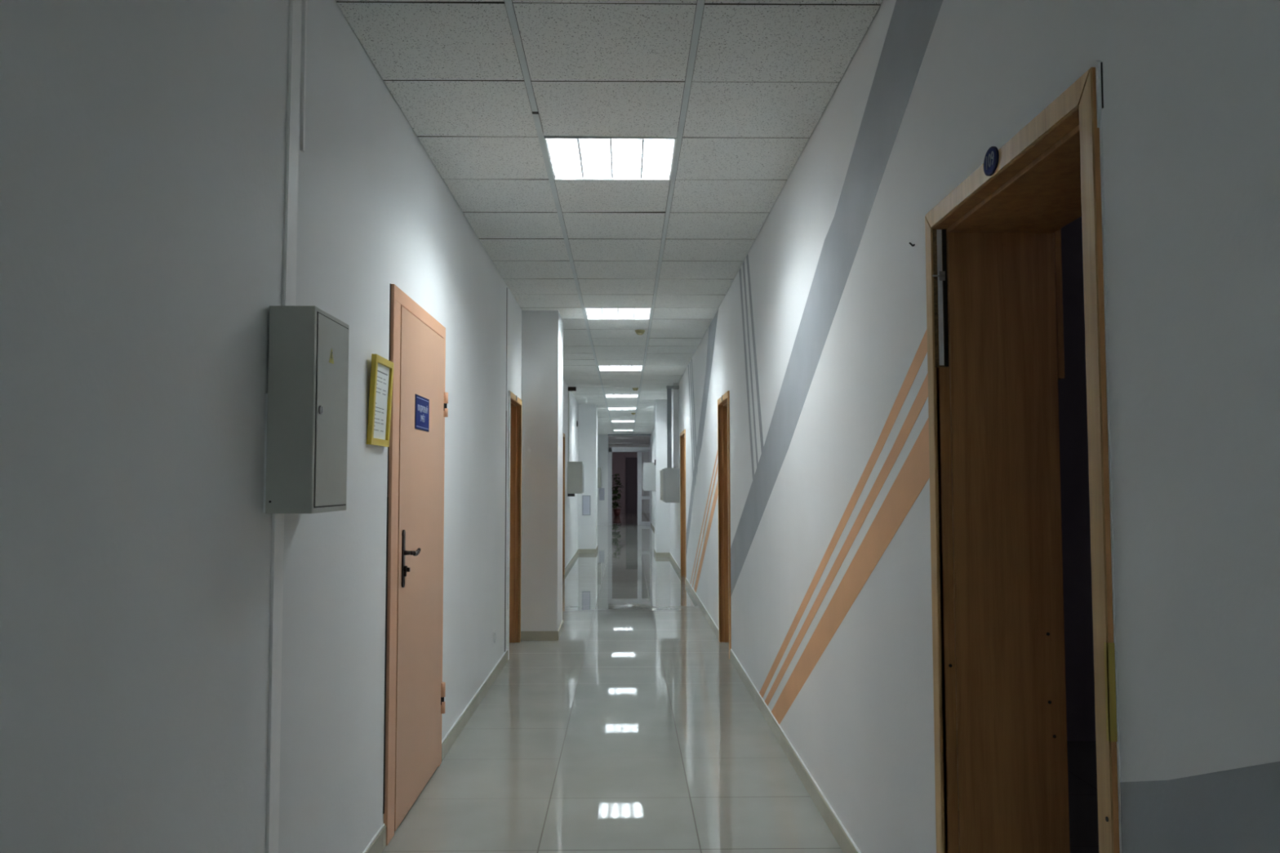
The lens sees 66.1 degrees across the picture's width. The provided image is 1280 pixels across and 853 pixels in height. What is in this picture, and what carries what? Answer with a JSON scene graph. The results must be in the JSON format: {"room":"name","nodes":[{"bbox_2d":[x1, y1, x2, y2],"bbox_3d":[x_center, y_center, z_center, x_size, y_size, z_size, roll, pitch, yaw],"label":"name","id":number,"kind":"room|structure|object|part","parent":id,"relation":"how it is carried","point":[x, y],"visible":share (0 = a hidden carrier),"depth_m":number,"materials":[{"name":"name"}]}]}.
{"room":"office corridor","nodes":[
{"label":"office corridor","id":0,"kind":"room"},
{"bbox_2d":[0,0,577,852],"bbox_3d":[-1.197,0.409,9.551,0.300,2.972,43.150,0,-3,-1],"label":"wall","id":1,"kind":"structure","parent":0,"point":[143,142],"depth_m":2.08,"materials":[{"name":"white paint"}]},
{"bbox_2d":[266,513,284,852],"bbox_3d":[-0.940,0.862,2.526,0.008,1.277,0.075,0,-3,-1],"label":"cable trunking","id":2,"kind":"object","parent":1,"relation":"attached to","point":[277,519],"visible":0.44,"depth_m":2.52,"materials":[{"name":"white plastic"}]},
{"bbox_2d":[281,0,302,306],"bbox_3d":[-0.942,-0.821,2.670,0.008,1.049,0.097,0,-3,-1],"label":"cable trunking","id":3,"kind":"object","parent":1,"relation":"attached to","point":[289,252],"visible":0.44,"depth_m":2.65,"materials":[{"name":"white plastic"}]},
{"bbox_2d":[299,0,307,151],"bbox_3d":[-0.943,-1.055,2.761,0.010,0.572,0.022,0,-3,-1],"label":"cable","id":4,"kind":"object","parent":1,"relation":"attached to","point":[304,2],"visible":1,"depth_m":2.75,"materials":[{"name":"white plastic"}]},
{"bbox_2d":[262,306,349,513],"bbox_3d":[-0.878,-0.035,2.627,0.133,0.524,0.308,0,-3,-1],"label":"electrical box","id":5,"kind":"object","parent":1,"relation":"attached to","point":[306,423],"visible":1,"depth_m":2.48,"materials":[{"name":"grey metal"}]},
{"bbox_3d":[-0.821,-0.036,2.631,0.003,0.492,0.276,0,-3,-1],"label":"door","id":6,"kind":"part","parent":5,"relation":"part of","materials":[{"name":"grey metal"}]},
{"bbox_2d":[366,354,394,447],"bbox_3d":[-0.943,-0.089,3.579,0.032,0.318,0.260,0,-3,-1],"label":"picture frame","id":7,"kind":"object","parent":1,"relation":"attached to","point":[380,393],"visible":1,"depth_m":3.57,"materials":[{"name":"yellow"}]},
{"bbox_2d":[382,283,448,845],"bbox_3d":[-0.963,0.538,4.276,0.133,2.120,1.098,0,-3,-1],"label":"door","id":8,"kind":"structure","parent":1,"relation":"in","point":[415,689],"depth_m":4.11,"materials":[{"name":"pink paint"}]},
{"bbox_3d":[-0.942,0.526,3.921,0.007,0.229,0.034,0,-3,-1],"label":"handle","id":9,"kind":"part","parent":8,"relation":"part of","materials":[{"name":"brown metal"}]},
{"bbox_3d":[-0.907,0.506,3.959,0.042,0.030,0.112,-1,-3,22],"label":"lever","id":10,"kind":"part","parent":8,"relation":"part of","materials":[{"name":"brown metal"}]},
{"bbox_2d":[414,394,429,431],"bbox_3d":[-0.949,-0.056,4.295,0.005,0.146,0.287,0,-3,-1],"label":"door sign","id":11,"kind":"object","parent":8,"relation":"attached to","point":[421,403],"visible":1,"depth_m":4.27,"materials":[{"name":"blue plastic"}]},
{"bbox_2d":[362,549,578,852],"bbox_3d":[-1.038,1.847,9.397,0.012,0.083,43.000,0,-3,-1],"label":"baseboard","id":12,"kind":"structure","parent":1,"relation":"attached to","point":[378,843],"depth_m":5.42,"materials":[{"name":"beige tile"}]},
{"bbox_2d":[493,629,495,646],"bbox_3d":[-1.002,1.456,6.780,0.005,0.100,0.130,0,-3,-1],"label":"wall socket","id":13,"kind":"object","parent":1,"relation":"attached to","point":[494,631],"visible":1,"depth_m":6.76,"materials":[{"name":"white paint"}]},
{"bbox_2d":[504,288,507,652],"bbox_3d":[-1.016,0.314,7.465,0.002,2.757,0.050,0,-3,-1],"label":"joint","id":14,"kind":"object","parent":1,"relation":"attached to","point":[507,288],"visible":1,"depth_m":7.44,"materials":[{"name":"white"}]},
{"bbox_2d":[506,391,521,660],"bbox_3d":[-1.167,0.776,7.998,0.323,2.064,0.890,0,-3,-1],"label":"door","id":15,"kind":"structure","parent":1,"relation":"in","point":[514,414],"depth_m":8.37,"materials":[{"name":"brown wood"}]},
{"bbox_3d":[-1.013,0.754,7.580,0.017,2.061,0.050,0,-3,-1],"label":"architrave","id":16,"kind":"part","parent":15,"relation":"part of","materials":[{"name":"brown wood"}]},
{"bbox_3d":[-1.021,-0.228,8.056,0.017,0.049,0.885,0,-3,-1],"label":"architrave","id":17,"kind":"part","parent":15,"relation":"part of","materials":[{"name":"brown wood"}]},
{"bbox_3d":[-1.025,0.801,8.419,0.017,2.061,0.050,0,-3,-1],"label":"architrave","id":18,"kind":"part","parent":15,"relation":"part of","materials":[{"name":"brown wood"}]},
{"bbox_2d":[562,433,564,574],"bbox_3d":[-1.258,1.117,14.037,0.318,2.062,0.950,0,-3,-1],"label":"door","id":19,"kind":"structure","parent":1,"relation":"in","point":[563,477],"depth_m":14.46,"materials":[{"name":"brown wood"}]},
{"bbox_3d":[-1.115,1.143,14.489,0.017,2.061,0.050,0,-3,-1],"label":"architrave","id":20,"kind":"part","parent":19,"relation":"part of","materials":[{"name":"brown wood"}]},
{"bbox_2d":[568,386,576,461],"bbox_3d":[-1.072,-0.034,15.512,0.126,1.175,0.100,0,-3,-1],"label":"conduit","id":21,"kind":"object","parent":1,"relation":"attached to","point":[570,388],"visible":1,"depth_m":15.49,"materials":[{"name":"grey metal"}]},
{"bbox_2d":[567,461,584,496],"bbox_3d":[-1.019,0.836,15.665,0.236,0.545,0.600,0,-3,-1],"label":"cable box","id":22,"kind":"object","parent":1,"relation":"attached to","point":[575,469],"visible":1,"depth_m":15.37,"materials":[{"name":"grey metal"}]},
{"bbox_3d":[-0.903,0.814,15.668,0.005,0.450,0.540,0,-3,-1],"label":"door","id":23,"kind":"part","parent":22,"relation":"part of","materials":[{"name":"grey metal"}]},
{"bbox_2d":[597,467,601,488],"bbox_3d":[-1.285,1.603,30.743,0.146,0.630,0.400,0,-3,-1],"label":"cable box","id":24,"kind":"object","parent":1,"relation":"attached to","point":[599,469],"visible":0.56,"depth_m":30.55,"materials":[{"name":"grey metal"}]},
{"bbox_2d":[520,310,564,640],"bbox_3d":[-0.881,0.380,8.866,0.352,2.952,0.692,0,-3,-1],"label":"column","id":25,"kind":"structure","parent":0,"point":[542,331],"depth_m":8.54,"materials":[{"name":"white paint"}]},
{"bbox_3d":[-0.869,1.815,8.785,0.332,0.078,0.692,0,-3,-1],"label":"skirting","id":26,"kind":"part","parent":25,"relation":"part of","materials":[{"name":"beige tile"}]},
{"bbox_2d":[577,404,598,553],"bbox_3d":[-1.025,0.971,19.363,0.372,2.952,1.022,0,-3,-1],"label":"wall","id":27,"kind":"structure","parent":0,"point":[587,413],"depth_m":18.88,"materials":[{"name":"white paint"}]},
{"bbox_2d":[582,495,591,515],"bbox_3d":[-1.025,1.507,18.819,0.160,0.380,0.026,0,-3,-1],"label":"access panel","id":28,"kind":"object","parent":27,"relation":"attached to","point":[586,500],"visible":1,"depth_m":18.81,"materials":[{"name":"grey metal"}]},
{"bbox_3d":[-1.013,2.406,19.282,0.352,0.078,1.022,0,-3,-1],"label":"skirting","id":29,"kind":"part","parent":27,"relation":"part of","materials":[{"name":"beige tile"}]},
{"bbox_2d":[597,434,608,525],"bbox_3d":[-1.185,1.617,31.019,0.354,2.972,0.150,0,-3,-1],"label":"wall","id":30,"kind":"structure","parent":0,"point":[602,439],"depth_m":30.95,"materials":[{"name":"white paint"}]},
{"bbox_2d":[599,488,604,500],"bbox_3d":[-1.197,2.122,30.902,0.175,0.390,0.026,0,-3,-1],"label":"access panel","id":31,"kind":"object","parent":30,"relation":"attached to","point":[602,491],"visible":0.93,"depth_m":30.89,"materials":[{"name":"grey metal"}]},
{"bbox_2d":[607,434,651,524],"bbox_3d":[-0.326,1.674,30.994,1.380,2.852,0.080,0,-3,-1],"label":"glass wall","id":32,"kind":"structure","parent":30,"relation":"in","point":[641,444],"depth_m":31.02,"materials":[{"name":"grey"}]},
{"bbox_3d":[-0.349,0.479,31.068,1.297,0.353,0.006,0,-3,-1],"label":"pane","id":33,"kind":"part","parent":32,"relation":"part of","materials":[{"name":"clear glass"}]},
{"bbox_3d":[0.179,2.639,30.955,0.247,0.700,0.006,0,-3,-1],"label":"pane","id":34,"kind":"part","parent":32,"relation":"part of","materials":[{"name":"clear glass"}]},
{"bbox_3d":[0.177,1.496,31.019,0.247,1.390,0.006,0,-3,-1],"label":"pane","id":35,"kind":"part","parent":32,"relation":"part of","materials":[{"name":"clear glass"}]},
{"bbox_2d":[334,0,883,434],"bbox_3d":[-0.191,-1.028,9.571,1.713,0.144,43.000,0,-3,-1],"label":"ceiling","id":36,"kind":"structure","parent":0,"point":[744,86],"depth_m":4.15,"materials":[{"name":"tile"}]},
{"bbox_2d":[543,133,677,180],"bbox_3d":[-0.133,-1.283,4.585,0.584,0.090,0.594,0,-3,-1],"label":"ceiling light","id":37,"kind":"object","parent":36,"relation":"attached to","point":[571,157],"visible":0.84,"depth_m":4.59,"materials":[{"name":"white plastic"}]},
{"bbox_2d":[583,305,651,319],"bbox_3d":[-0.194,-1.047,8.778,0.584,0.090,0.594,0,-3,-1],"label":"ceiling light","id":38,"kind":"object","parent":36,"relation":"attached to","point":[637,313],"visible":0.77,"depth_m":8.78,"materials":[{"name":"white plastic"}]},
{"bbox_2d":[598,364,643,370],"bbox_3d":[-0.256,-0.811,12.971,0.584,0.090,0.594,0,-3,-1],"label":"ceiling light","id":39,"kind":"object","parent":36,"relation":"attached to","point":[600,367],"visible":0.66,"depth_m":12.97,"materials":[{"name":"white plastic"}]},
{"bbox_2d":[604,394,638,397],"bbox_3d":[-0.318,-0.575,17.164,0.584,0.090,0.594,0,-3,-1],"label":"ceiling light","id":40,"kind":"object","parent":36,"relation":"attached to","point":[606,395],"visible":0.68,"depth_m":17.16,"materials":[{"name":"white plastic"}]},
{"bbox_2d":[608,407,636,409],"bbox_3d":[-0.362,-0.407,20.159,0.584,0.090,0.594,0,-3,-1],"label":"ceiling light","id":41,"kind":"object","parent":36,"relation":"attached to","point":[609,408],"visible":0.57,"depth_m":20.15,"materials":[{"name":"white plastic"}]},
{"bbox_2d":[611,419,635,422],"bbox_3d":[-0.423,-0.171,24.352,0.584,0.090,0.594,0,-3,-1],"label":"ceiling light","id":42,"kind":"object","parent":36,"relation":"attached to","point":[634,420],"visible":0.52,"depth_m":24.24,"materials":[{"name":"white plastic"}]},
{"bbox_2d":[613,429,633,431],"bbox_3d":[-0.485,0.066,28.544,0.584,0.090,0.594,0,-3,-1],"label":"ceiling light","id":43,"kind":"object","parent":36,"relation":"attached to","point":[613,429],"visible":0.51,"depth_m":28.47,"materials":[{"name":"white plastic"}]},
{"bbox_2d":[635,329,644,334],"bbox_3d":[0.000,-0.929,9.739,0.100,0.042,0.100,0,-3,-1],"label":"smoke detector","id":44,"kind":"object","parent":36,"relation":"attached to","point":[637,331],"visible":1,"depth_m":9.71,"materials":[{"name":"beige plastic"}]},
{"bbox_2d":[612,452,637,513],"bbox_3d":[0.779,1.942,37.090,5.250,3.000,12.150,0,-3,-1],"label":"wall","id":45,"kind":"structure","parent":0,"point":[619,459],"depth_m":42.95,"materials":[{"name":"grey"}]},
{"bbox_2d":[626,457,637,513],"bbox_3d":[-0.341,2.560,42.886,0.540,2.420,0.075,0,-3,-1],"label":"door","id":46,"kind":"structure","parent":45,"relation":"in","point":[631,462],"depth_m":42.85,"materials":[{"name":"grey paint"}]},
{"bbox_2d":[653,400,670,556],"bbox_3d":[0.414,0.914,18.386,0.285,2.952,1.022,0,-3,-1],"label":"wall","id":47,"kind":"structure","parent":0,"point":[662,509],"depth_m":17.90,"materials":[{"name":"white paint"}]},
{"bbox_2d":[642,459,655,491],"bbox_3d":[0.170,0.902,18.162,0.231,0.570,0.440,0,-3,-1],"label":"cable box","id":48,"kind":"object","parent":47,"relation":"attached to","point":[648,468],"visible":1,"depth_m":17.95,"materials":[{"name":"grey metal"}]},
{"bbox_3d":[0.058,0.928,18.164,0.006,0.460,0.370,0,-3,-1],"label":"door","id":49,"kind":"part","parent":48,"relation":"part of","materials":[{"name":"grey metal"}]},
{"bbox_3d":[0.406,2.349,18.305,0.265,0.078,1.022,0,-3,-1],"label":"skirting","id":50,"kind":"part","parent":47,"relation":"part of","materials":[{"name":"beige tile"}]},
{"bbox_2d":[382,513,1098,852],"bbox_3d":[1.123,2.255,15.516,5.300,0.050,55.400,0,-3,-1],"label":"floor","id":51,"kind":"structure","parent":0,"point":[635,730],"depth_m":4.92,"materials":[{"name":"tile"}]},
{"bbox_2d":[612,473,622,515],"bbox_3d":[-0.971,2.720,39.184,0.588,1.686,0.598,-2,-4,28],"label":"potted plant","id":52,"kind":"object","parent":51,"relation":"on","point":[616,511],"visible":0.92,"depth_m":39.14,"materials":[{"name":"green plant"}]},
{"bbox_3d":[-0.915,3.423,39.160,0.300,0.280,0.300,0,-3,-1],"label":"pot","id":53,"kind":"part","parent":52,"relation":"part of","materials":[{"name":"red"}]},
{"bbox_2d":[651,0,1279,852],"bbox_3d":[0.816,0.408,9.580,0.301,2.972,43.150,0,-3,-1],"label":"wall","id":54,"kind":"structure","parent":0,"point":[817,341],"depth_m":2.27,"materials":[{"name":"white paint"}]},
{"bbox_2d":[660,467,679,502],"bbox_3d":[0.451,0.893,14.982,0.272,0.520,0.600,0,-3,-1],"label":"cable box","id":55,"kind":"object","parent":54,"relation":"attached to","point":[669,477],"visible":1,"depth_m":14.69,"materials":[{"name":"grey metal"}]},
{"bbox_3d":[0.330,0.893,14.980,0.030,0.450,0.500,0,-3,-1],"label":"door","id":56,"kind":"part","parent":55,"relation":"part of","materials":[{"name":"grey metal"}]},
{"bbox_3d":[0.361,0.893,14.980,0.032,0.490,0.560,0,-3,-1],"label":"lid","id":57,"kind":"part","parent":55,"relation":"part of","materials":[{"name":"grey metal"}]},
{"bbox_2d":[666,386,679,467],"bbox_3d":[0.495,0.006,14.832,0.187,1.235,0.120,0,-3,-1],"label":"duct","id":58,"kind":"object","parent":54,"relation":"attached to","point":[668,388],"visible":1,"depth_m":14.79,"materials":[{"name":"grey metal"}]},
{"bbox_2d":[673,383,678,467],"bbox_3d":[0.547,-0.010,15.019,0.077,1.287,0.070,0,-3,-1],"label":"conduit","id":59,"kind":"object","parent":54,"relation":"attached to","point":[675,391],"visible":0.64,"depth_m":14.98,"materials":[{"name":"white plastic"}]},
{"bbox_2d":[680,429,686,583],"bbox_3d":[0.751,1.097,13.723,0.318,2.062,1.100,0,-3,-1],"label":"door","id":60,"kind":"structure","parent":54,"relation":"in","point":[682,435],"depth_m":14.20,"materials":[{"name":"brown wood"}]},
{"bbox_3d":[0.593,1.127,14.244,0.017,2.061,0.050,0,-3,-1],"label":"architrave","id":61,"kind":"part","parent":60,"relation":"part of","materials":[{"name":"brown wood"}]},
{"bbox_3d":[0.609,1.068,13.196,0.017,2.061,0.050,0,-3,-1],"label":"architrave","id":62,"kind":"part","parent":60,"relation":"part of","materials":[{"name":"brown wood"}]},
{"bbox_2d":[717,391,731,658],"bbox_3d":[0.833,0.774,8.017,0.323,2.064,0.870,0,-3,-1],"label":"door","id":63,"kind":"structure","parent":54,"relation":"in","point":[723,402],"depth_m":8.38,"materials":[{"name":"brown wood"}]},
{"bbox_3d":[0.679,0.799,8.424,0.017,2.061,0.050,0,-3,-1],"label":"architrave","id":64,"kind":"part","parent":63,"relation":"part of","materials":[{"name":"brown wood"}]},
{"bbox_3d":[0.683,-0.230,8.072,0.017,0.049,0.865,0,-3,-1],"label":"architrave","id":65,"kind":"part","parent":63,"relation":"part of","materials":[{"name":"brown wood"}]},
{"bbox_3d":[0.691,0.753,7.606,0.017,2.061,0.050,0,-3,-1],"label":"architrave","id":66,"kind":"part","parent":63,"relation":"part of","materials":[{"name":"brown wood"}]},
{"bbox_2d":[650,522,860,852],"bbox_3d":[0.664,1.846,9.422,0.012,0.083,43.000,0,-3,-1],"label":"baseboard","id":67,"kind":"structure","parent":54,"relation":"attached to","point":[840,833],"depth_m":4.68,"materials":[{"name":"beige tile"}]},
{"bbox_2d":[924,60,1121,852],"bbox_3d":[0.928,0.433,2.083,0.341,2.078,0.948,0,-3,-1],"label":"door","id":68,"kind":"structure","parent":54,"relation":"in","point":[995,322],"depth_m":2.49,"materials":[{"name":"brown wood"}]},
{"bbox_3d":[0.766,0.467,2.529,0.017,2.061,0.050,0,-3,-1],"label":"architrave","id":69,"kind":"part","parent":68,"relation":"part of","materials":[{"name":"brown wood"}]},
{"bbox_3d":[0.760,-0.574,2.132,0.005,0.060,0.080,0,-3,-1],"label":"number plate","id":70,"kind":"part","parent":68,"relation":"part of","materials":[{"name":"blue plastic"}]},
{"bbox_3d":[0.771,-0.563,2.144,0.017,0.049,0.930,0,-3,-1],"label":"architrave","id":71,"kind":"part","parent":68,"relation":"part of","materials":[{"name":"brown wood"}]},
{"bbox_3d":[1.083,-0.343,2.574,0.016,0.442,0.062,0,-3,-1],"label":"casing","id":72,"kind":"part","parent":68,"relation":"part of","materials":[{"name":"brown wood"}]},
{"bbox_3d":[0.779,0.418,1.646,0.017,2.061,0.050,0,-3,-1],"label":"architrave","id":73,"kind":"part","parent":68,"relation":"part of","materials":[{"name":"brown wood"}]},
{"bbox_2d":[1057,216,1096,741],"bbox_3d":[2.467,0.045,2.538,2.792,2.900,5.700,0,-3,-1],"label":"wall","id":74,"kind":"structure","parent":0,"point":[1072,389],"depth_m":5.22,"materials":[{"name":"grey paint"}]}
]}

